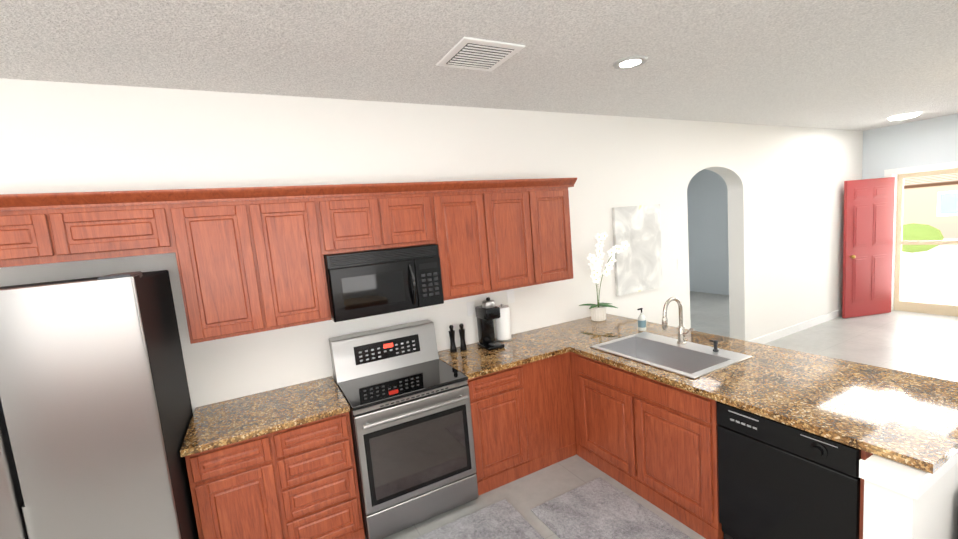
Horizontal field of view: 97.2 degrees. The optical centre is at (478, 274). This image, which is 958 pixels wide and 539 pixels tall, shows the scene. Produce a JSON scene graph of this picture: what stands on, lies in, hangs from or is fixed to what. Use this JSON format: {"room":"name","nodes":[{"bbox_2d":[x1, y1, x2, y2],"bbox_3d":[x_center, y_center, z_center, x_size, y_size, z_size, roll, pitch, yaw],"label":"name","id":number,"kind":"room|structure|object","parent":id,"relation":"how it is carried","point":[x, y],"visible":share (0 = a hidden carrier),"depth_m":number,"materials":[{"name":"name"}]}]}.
{"room":"kitchen","nodes":[
{"label":"kitchen","id":0,"kind":"room"},
{"bbox_2d":[0,78,862,411],"bbox_3d":[0.343,-0.007,3.882,13.200,2.870,0.200,-8,8,-27],"label":"wall","id":1,"kind":"structure","parent":0,"point":[784,184],"depth_m":3.40,"materials":[{"name":"white paint"}]},
{"bbox_2d":[0,193,71,267],"bbox_3d":[-2.388,-0.203,2.092,0.606,0.333,0.352,-8,8,-27],"label":"upper cabinet","id":2,"kind":"object","parent":1,"relation":"attached to","point":[33,228],"depth_m":2.03,"materials":[{"name":"brown wood"}]},
{"bbox_2d":[60,190,175,260],"bbox_3d":[-1.984,-0.262,2.303,0.536,0.333,0.352,-8,8,-27],"label":"upper cabinet","id":3,"kind":"object","parent":1,"relation":"attached to","point":[102,224],"depth_m":2.17,"materials":[{"name":"brown wood"}]},
{"bbox_2d":[168,187,279,343],"bbox_3d":[-1.532,-0.070,2.559,0.444,0.848,0.352,-8,8,-27],"label":"upper cabinet","id":4,"kind":"object","parent":1,"relation":"attached to","point":[250,260],"depth_m":2.40,"materials":[{"name":"brown wood"}]},
{"bbox_2d":[260,185,331,328],"bbox_3d":[-1.254,-0.111,2.704,0.446,0.848,0.352,-8,8,-27],"label":"upper cabinet","id":5,"kind":"object","parent":1,"relation":"attached to","point":[295,225],"depth_m":2.58,"materials":[{"name":"brown wood"}]},
{"bbox_2d":[316,183,395,253],"bbox_3d":[-0.879,-0.376,2.886,0.447,0.428,0.352,-8,8,-27],"label":"upper cabinet","id":6,"kind":"object","parent":1,"relation":"attached to","point":[357,217],"depth_m":2.73,"materials":[{"name":"brown wood"}]},
{"bbox_2d":[323,244,443,321],"bbox_3d":[-0.674,0.034,2.954,0.754,0.425,0.474,-8,8,-27],"label":"microwave","id":7,"kind":"object","parent":6,"relation":"attached to","point":[366,283],"visible":0.98,"depth_m":2.78,"materials":[{"name":"black"}]},
{"bbox_2d":[388,182,439,246],"bbox_3d":[-0.599,-0.417,3.032,0.447,0.428,0.352,-8,8,-27],"label":"upper cabinet","id":8,"kind":"object","parent":1,"relation":"attached to","point":[413,203],"depth_m":2.92,"materials":[{"name":"brown wood"}]},
{"bbox_2d":[432,180,499,299],"bbox_3d":[-0.175,-0.269,3.270,0.478,0.848,0.352,-8,8,-27],"label":"upper cabinet","id":9,"kind":"object","parent":1,"relation":"attached to","point":[469,256],"depth_m":3.12,"materials":[{"name":"brown wood"}]},
{"bbox_2d":[467,301,475,315],"bbox_3d":[-0.066,0.285,3.564,0.075,0.115,0.008,-8,8,-27],"label":"electrical outlet plate","id":10,"kind":"object","parent":1,"relation":"attached to","point":[471,305],"depth_m":3.56,"materials":[{"name":"white plastic"}]},
{"bbox_2d":[507,290,514,303],"bbox_3d":[0.282,0.194,3.744,0.075,0.115,0.008,-8,8,-27],"label":"electrical outlet plate","id":11,"kind":"object","parent":1,"relation":"attached to","point":[510,294],"depth_m":3.74,"materials":[{"name":"white plastic"}]},
{"bbox_2d":[492,179,543,290],"bbox_3d":[0.160,-0.318,3.446,0.542,0.848,0.352,-8,8,-27],"label":"upper cabinet","id":12,"kind":"object","parent":1,"relation":"attached to","point":[517,200],"depth_m":3.33,"materials":[{"name":"brown wood"}]},
{"bbox_2d":[536,178,572,282],"bbox_3d":[0.496,-0.367,3.621,0.478,0.848,0.352,-8,8,-27],"label":"upper cabinet","id":13,"kind":"object","parent":1,"relation":"attached to","point":[555,229],"depth_m":3.50,"materials":[{"name":"brown wood"}]},
{"bbox_2d":[612,204,662,295],"bbox_3d":[1.678,-0.272,4.442,0.670,0.900,0.032,-8,8,-27],"label":"art","id":14,"kind":"object","parent":1,"relation":"attached to","point":[638,265],"visible":0.93,"depth_m":4.42},
{"bbox_2d":[750,309,841,343],"bbox_3d":[4.893,0.723,6.244,3.216,0.110,0.012,-8,8,-27],"label":"baseboard","id":15,"kind":"structure","parent":1,"relation":"attached to","point":[773,336],"depth_m":6.05,"materials":[{"name":"white wood"}]},
{"bbox_2d":[0,0,957,130],"bbox_3d":[0.635,-1.445,3.140,13.400,0.100,8.400,-8,8,-27],"label":"ceiling","id":16,"kind":"structure","parent":0,"point":[859,65],"depth_m":2.40,"materials":[{"name":"paint"}]},
{"bbox_2d":[436,36,524,71],"bbox_3d":[0.001,-1.246,2.406,0.380,0.016,0.380,-8,8,-27],"label":"ceiling vent","id":17,"kind":"object","parent":16,"relation":"in","point":[464,52],"visible":0.98,"depth_m":2.37,"materials":[{"name":"white"}]},
{"bbox_2d":[613,55,647,69],"bbox_3d":[0.977,-1.369,2.726,0.210,0.011,0.210,-8,8,-27],"label":"recessed light","id":18,"kind":"object","parent":16,"relation":"in","point":[629,62],"visible":0.96,"depth_m":2.71,"materials":[{"name":"grey"}]},
{"bbox_2d":[888,113,919,119],"bbox_3d":[5.630,-2.092,5.593,0.300,0.029,0.300,-8,8,-27],"label":"recessed light","id":19,"kind":"object","parent":16,"relation":"in","point":[904,116],"visible":1,"depth_m":5.54,"materials":[{"name":"white"}]},
{"bbox_2d":[365,291,957,538],"bbox_3d":[0.885,1.494,3.484,13.400,0.100,8.400,-8,8,-27],"label":"floor","id":20,"kind":"structure","parent":0,"point":[924,344],"depth_m":5.00,"materials":[{"name":"tile"}]},
{"bbox_2d":[0,270,198,538],"bbox_3d":[-1.970,0.930,2.061,0.873,1.828,0.889,-8,8,-27],"label":"fridge","id":21,"kind":"object","parent":20,"relation":"on","point":[96,413],"visible":1,"depth_m":1.75,"materials":[{"name":"silver metal"}]},
{"bbox_2d":[185,412,364,538],"bbox_3d":[-1.242,1.280,2.650,0.826,0.875,0.600,-8,8,-27],"label":"base cabinet","id":22,"kind":"object","parent":20,"relation":"on","point":[299,482],"visible":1,"depth_m":2.38,"materials":[{"name":"brown wood"}]},
{"bbox_2d":[180,376,349,456],"bbox_3d":[-1.282,0.827,2.591,0.838,0.037,0.641,-8,8,-27],"label":"countertop","id":23,"kind":"structure","parent":22,"relation":"on","point":[220,424],"depth_m":2.49,"materials":[{"name":"stone"}]},
{"bbox_2d":[329,320,478,538],"bbox_3d":[-0.520,1.021,2.937,0.758,1.200,0.723,-8,8,-27],"label":"range","id":24,"kind":"object","parent":20,"relation":"on","point":[404,389],"visible":0.96,"depth_m":2.72,"materials":[{"name":"silver metal"}]},
{"bbox_2d":[415,499,543,538],"bbox_3d":[-0.156,1.646,2.439,1.070,0.015,0.560,-8,8,-27],"label":"area rug","id":25,"kind":"object","parent":20,"relation":"on","point":[504,519],"visible":0.94,"depth_m":2.67,"materials":[{"name":"grey carpet"}]},
{"bbox_2d":[467,352,576,495],"bbox_3d":[0.211,1.067,3.412,0.936,0.875,0.600,-8,8,-27],"label":"base cabinet","id":26,"kind":"object","parent":20,"relation":"on","point":[522,416],"visible":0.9,"depth_m":3.14,"materials":[{"name":"brown wood"}]},
{"bbox_2d":[438,330,569,378],"bbox_3d":[0.162,0.617,3.337,0.900,0.037,0.660,-8,8,-27],"label":"countertop","id":27,"kind":"structure","parent":26,"relation":"on","point":[525,347],"depth_m":3.23,"materials":[{"name":"stone"}]},
{"bbox_2d":[448,325,456,352],"bbox_3d":[-0.214,0.511,3.395,0.056,0.220,0.056,-8,8,-27],"label":"grinder","id":28,"kind":"object","parent":27,"relation":"on","point":[453,348],"visible":1,"depth_m":3.38,"materials":[{"name":"black wood"}]},
{"bbox_2d":[459,323,466,350],"bbox_3d":[-0.134,0.502,3.414,0.056,0.220,0.056,-8,8,-27],"label":"grinder","id":29,"kind":"object","parent":27,"relation":"on","point":[463,347],"visible":1,"depth_m":3.40,"materials":[{"name":"black wood"}]},
{"bbox_2d":[475,297,504,350],"bbox_3d":[0.080,0.384,3.429,0.150,0.414,0.200,-8,8,-27],"label":"coffee maker","id":30,"kind":"object","parent":27,"relation":"on","point":[487,311],"visible":1,"depth_m":3.42,"materials":[{"name":"black plastic"}]},
{"bbox_2d":[495,304,511,341],"bbox_3d":[0.203,0.402,3.610,0.140,0.315,0.140,-8,8,-27],"label":"paper towel","id":31,"kind":"object","parent":27,"relation":"on","point":[503,328],"visible":0.94,"depth_m":3.56,"materials":[{"name":"white paper"}]},
{"bbox_2d":[570,352,633,455],"bbox_3d":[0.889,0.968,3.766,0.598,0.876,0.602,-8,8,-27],"label":"base cabinet","id":32,"kind":"object","parent":20,"relation":"on","point":[603,405],"depth_m":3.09,"materials":[{"name":"brown wood"}]},
{"bbox_2d":[538,318,645,345],"bbox_3d":[0.940,0.510,3.680,0.510,0.037,0.776,-8,8,-27],"label":"countertop","id":33,"kind":"structure","parent":32,"relation":"on","point":[584,329],"depth_m":3.68,"materials":[{"name":"stone"}]},
{"bbox_2d":[579,232,629,320],"bbox_3d":[1.117,0.026,3.943,0.454,0.828,0.469,-8,8,-27],"label":"orchid plant","id":34,"kind":"object","parent":33,"relation":"on","point":[598,311],"visible":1,"depth_m":3.93,"materials":[{"name":"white plant"}]},
{"bbox_2d":[534,314,957,473],"bbox_3d":[1.460,0.556,2.910,0.995,0.037,2.626,-8,8,-27],"label":"countertop","id":35,"kind":"structure","parent":32,"relation":"on","point":[908,419],"depth_m":2.13,"materials":[{"name":"stone"}]},
{"bbox_2d":[637,308,645,330],"bbox_3d":[1.367,0.373,3.548,0.074,0.190,0.067,-8,8,-27],"label":"soap bottle","id":36,"kind":"object","parent":35,"relation":"on","point":[641,322],"visible":1,"depth_m":3.53,"materials":[{"name":"white plastic"}]},
{"bbox_2d":[590,332,752,378],"bbox_3d":[1.315,0.631,2.982,0.589,0.195,0.864,-8,8,-27],"label":"sink","id":37,"kind":"object","parent":35,"relation":"in","point":[691,360],"visible":0.52,"depth_m":3.05,"materials":[{"name":"silver metal"}]},
{"bbox_2d":[709,339,718,351],"bbox_3d":[1.602,0.480,2.876,0.035,0.078,0.058,-8,8,-27],"label":"soap pump","id":38,"kind":"object","parent":37,"relation":"on","point":[715,343],"visible":1,"depth_m":2.86,"materials":[{"name":"black metal"}]},
{"bbox_2d":[662,297,693,343],"bbox_3d":[1.419,0.338,3.011,0.224,0.358,0.134,-8,8,-27],"label":"faucet","id":39,"kind":"object","parent":35,"relation":"on","point":[682,333],"visible":1,"depth_m":3.05,"materials":[{"name":"silver metal"}]},
{"bbox_2d":[531,477,691,538],"bbox_3d":[0.833,1.551,2.535,0.620,0.015,0.930,-8,8,-27],"label":"area rug","id":40,"kind":"object","parent":20,"relation":"on","point":[599,508],"visible":0.98,"depth_m":2.67,"materials":[{"name":"grey carpet"}]},
{"bbox_2d":[716,401,860,538],"bbox_3d":[1.696,1.083,2.178,0.612,0.856,0.608,-8,8,-27],"label":"dishwasher","id":41,"kind":"object","parent":20,"relation":"on","point":[777,480],"visible":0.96,"depth_m":2.02,"materials":[{"name":"black"}]},
{"bbox_2d":[859,452,957,538],"bbox_3d":[1.360,1.031,2.900,0.844,0.872,2.610,-8,8,-27],"label":"wall","id":42,"kind":"structure","parent":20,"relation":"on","point":[902,501],"depth_m":1.62,"materials":[{"name":"white paint"}]},
{"bbox_2d":[687,113,957,294],"bbox_3d":[5.870,-0.917,7.635,0.200,2.870,5.480,-8,8,-27],"label":"wall","id":43,"kind":"structure","parent":0,"point":[924,142],"depth_m":8.75,"materials":[{"name":"white paint"}]},
{"bbox_2d":[842,177,894,317],"bbox_3d":[5.965,-0.406,6.468,0.795,2.090,0.326,-8,8,-27],"label":"front door","id":44,"kind":"structure","parent":43,"relation":"in","point":[868,230],"depth_m":6.43,"materials":[{"name":"red"}]},
{"bbox_2d":[884,161,957,316],"bbox_3d":[6.669,-0.496,6.246,0.253,2.225,0.980,-8,8,-27],"label":"door frame","id":45,"kind":"structure","parent":43,"relation":"attached to","point":[930,308],"depth_m":6.50,"materials":[{"name":"beige wood"}]},
{"label":"outside","id":46,"kind":"structure","parent":0,"visible":0},
{"bbox_2d":[897,283,957,316],"bbox_3d":[9.331,0.329,7.462,5.400,0.100,14.000,-8,8,-27],"label":"ground","id":47,"kind":"structure","parent":46,"point":[939,294],"depth_m":7.68,"materials":[{"name":"white"}]},
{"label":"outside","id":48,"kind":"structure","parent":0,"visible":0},
{"bbox_2d":[894,173,957,286],"bbox_3d":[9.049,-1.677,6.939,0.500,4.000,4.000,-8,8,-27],"label":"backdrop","id":49,"kind":"structure","parent":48,"point":[930,208],"depth_m":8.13,"materials":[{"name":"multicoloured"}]}
]}

